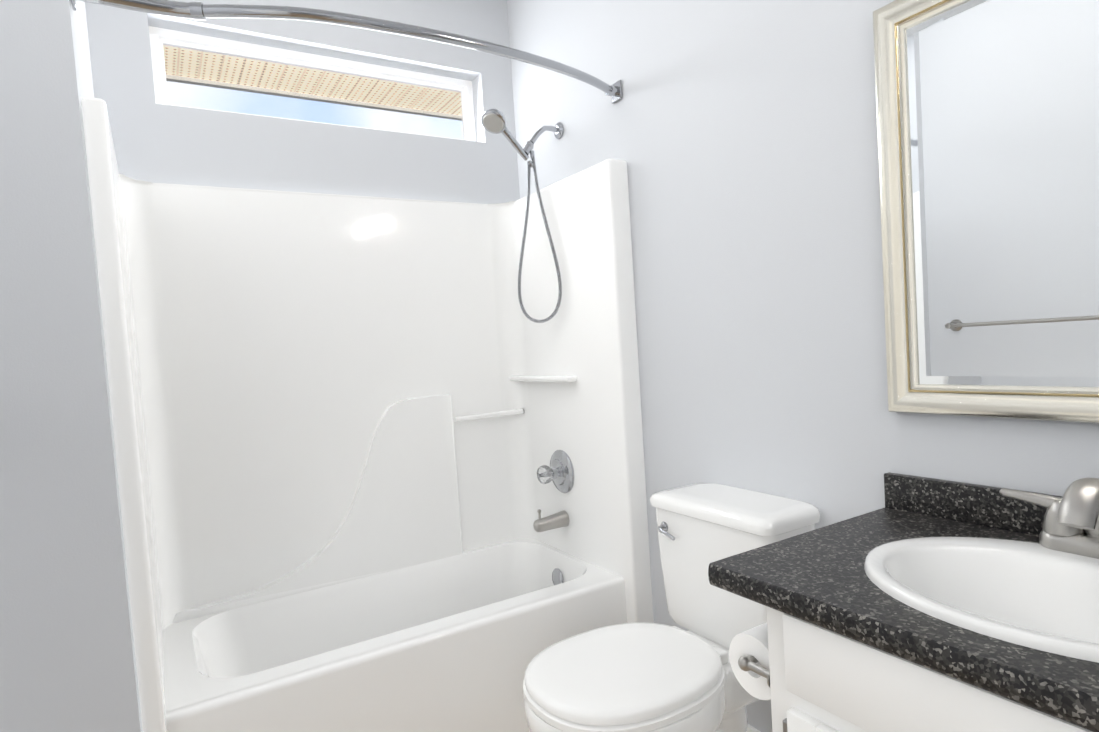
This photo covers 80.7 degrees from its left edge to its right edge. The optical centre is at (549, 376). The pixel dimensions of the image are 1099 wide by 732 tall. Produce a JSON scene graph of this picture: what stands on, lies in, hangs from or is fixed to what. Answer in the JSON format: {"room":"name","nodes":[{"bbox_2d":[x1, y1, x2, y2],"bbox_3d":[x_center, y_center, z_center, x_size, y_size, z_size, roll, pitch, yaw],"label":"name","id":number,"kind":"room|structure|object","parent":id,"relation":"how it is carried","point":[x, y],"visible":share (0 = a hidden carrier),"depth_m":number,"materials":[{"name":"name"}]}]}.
{"room":"bathroom","nodes":[
{"label":"bathroom","id":0,"kind":"room"},
{"bbox_2d":[0,0,141,731],"bbox_3d":[-1.345,-0.134,1.570,0.460,2.720,0.740,-5,3,-31],"label":"wall","id":1,"kind":"structure","parent":0,"point":[67,659],"depth_m":1.33,"materials":[{"name":"grey paint"}]},
{"bbox_2d":[85,0,519,203],"bbox_3d":[-0.868,-0.204,2.376,2.000,2.720,0.160,-5,3,-31],"label":"wall","id":2,"kind":"structure","parent":0,"point":[153,142],"depth_m":2.31,"materials":[{"name":"grey paint"}]},
{"bbox_2d":[149,26,475,140],"bbox_3d":[-0.824,-1.050,2.439,1.156,0.280,0.065,-5,3,-31],"label":"window","id":3,"kind":"structure","parent":2,"relation":"in","point":[160,38],"depth_m":2.36,"materials":[{"name":"white plastic"}]},
{"bbox_2d":[163,45,461,120],"bbox_3d":[-1.019,-1.344,2.660,6.500,0.215,0.500,-5,3,-31],"label":"soffit","id":4,"kind":"structure","parent":2,"relation":"attached to","point":[369,85],"depth_m":2.77,"materials":[{"name":"beige plastic"}]},
{"bbox_2d":[507,0,1098,731],"bbox_3d":[0.565,-0.270,1.808,0.140,2.720,2.620,-5,3,-31],"label":"wall","id":5,"kind":"structure","parent":0,"point":[741,136],"depth_m":1.71,"materials":[{"name":"grey paint"}]},
{"bbox_2d":[71,0,621,103],"bbox_3d":[-0.368,-0.876,1.703,1.456,0.060,0.162,-5,3,-31],"label":"rail","id":6,"kind":"object","parent":5,"relation":"attached to","point":[196,10],"visible":1,"depth_m":1.55,"materials":[{"name":"silver metal"}]},
{"bbox_2d":[481,109,562,322],"bbox_3d":[-0.081,-0.569,2.365,0.330,0.748,0.216,-5,3,-31],"label":"shower head","id":7,"kind":"object","parent":5,"relation":"attached to","point":[493,121],"visible":1,"depth_m":2.35},
{"bbox_2d":[746,724,760,731],"bbox_3d":[0.605,1.045,1.797,0.013,0.095,0.900,-5,3,-31],"label":"baseboard","id":8,"kind":"structure","parent":5,"relation":"attached to","point":[750,728],"depth_m":1.82,"materials":[{"name":"white"}]},
{"bbox_2d":[873,0,1098,422],"bbox_3d":[0.898,-0.343,1.080,0.031,0.847,0.712,-5,3,-31],"label":"mirror","id":9,"kind":"object","parent":5,"relation":"attached to","point":[988,130],"visible":1,"depth_m":1.21,"materials":[{"name":"beige metal"}]},
{"bbox_3d":[0.206,1.237,0.373,3.000,0.100,5.000,-5,3,-31],"label":"floor","id":10,"kind":"structure","parent":0,"visible":0},
{"bbox_2d":[81,97,653,731],"bbox_3d":[-0.494,0.246,2.082,1.453,1.797,0.731,-5,3,-31],"label":"shower","id":11,"kind":"object","parent":10,"relation":"on","point":[379,463],"visible":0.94,"depth_m":2.20,"materials":[{"name":"white plastic"}]},
{"bbox_2d":[523,483,819,731],"bbox_3d":[0.277,0.730,1.589,0.723,0.780,0.430,-5,3,-31],"label":"toilet","id":12,"kind":"object","parent":10,"relation":"on","point":[639,677],"visible":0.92,"depth_m":1.55,"materials":[{"name":"white ceramic"}]},
{"bbox_2d":[708,472,1098,731],"bbox_3d":[0.727,0.644,0.985,0.577,0.950,0.747,-5,3,-31],"label":"bathroom vanity","id":13,"kind":"object","parent":10,"relation":"on","point":[919,604],"visible":1,"depth_m":1.00,"materials":[{"name":"white"}]},
{"bbox_2d":[729,623,770,699],"bbox_3d":[0.409,0.519,1.188,0.169,0.116,0.124,-5,3,-31],"label":"toilet paper holder","id":14,"kind":"object","parent":13,"relation":"attached to","point":[749,655],"visible":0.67,"depth_m":1.17,"materials":[{"name":"white paper"}]},
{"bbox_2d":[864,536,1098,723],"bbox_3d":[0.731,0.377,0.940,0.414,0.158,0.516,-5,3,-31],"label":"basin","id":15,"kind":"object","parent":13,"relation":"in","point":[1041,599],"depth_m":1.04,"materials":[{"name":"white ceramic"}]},
{"bbox_2d":[999,477,1098,569],"bbox_3d":[0.847,0.223,1.010,0.142,0.129,0.286,-5,3,-31],"label":"faucet","id":16,"kind":"object","parent":13,"relation":"on","point":[1069,536],"depth_m":1.04,"materials":[{"name":"silver metal"}]}
]}

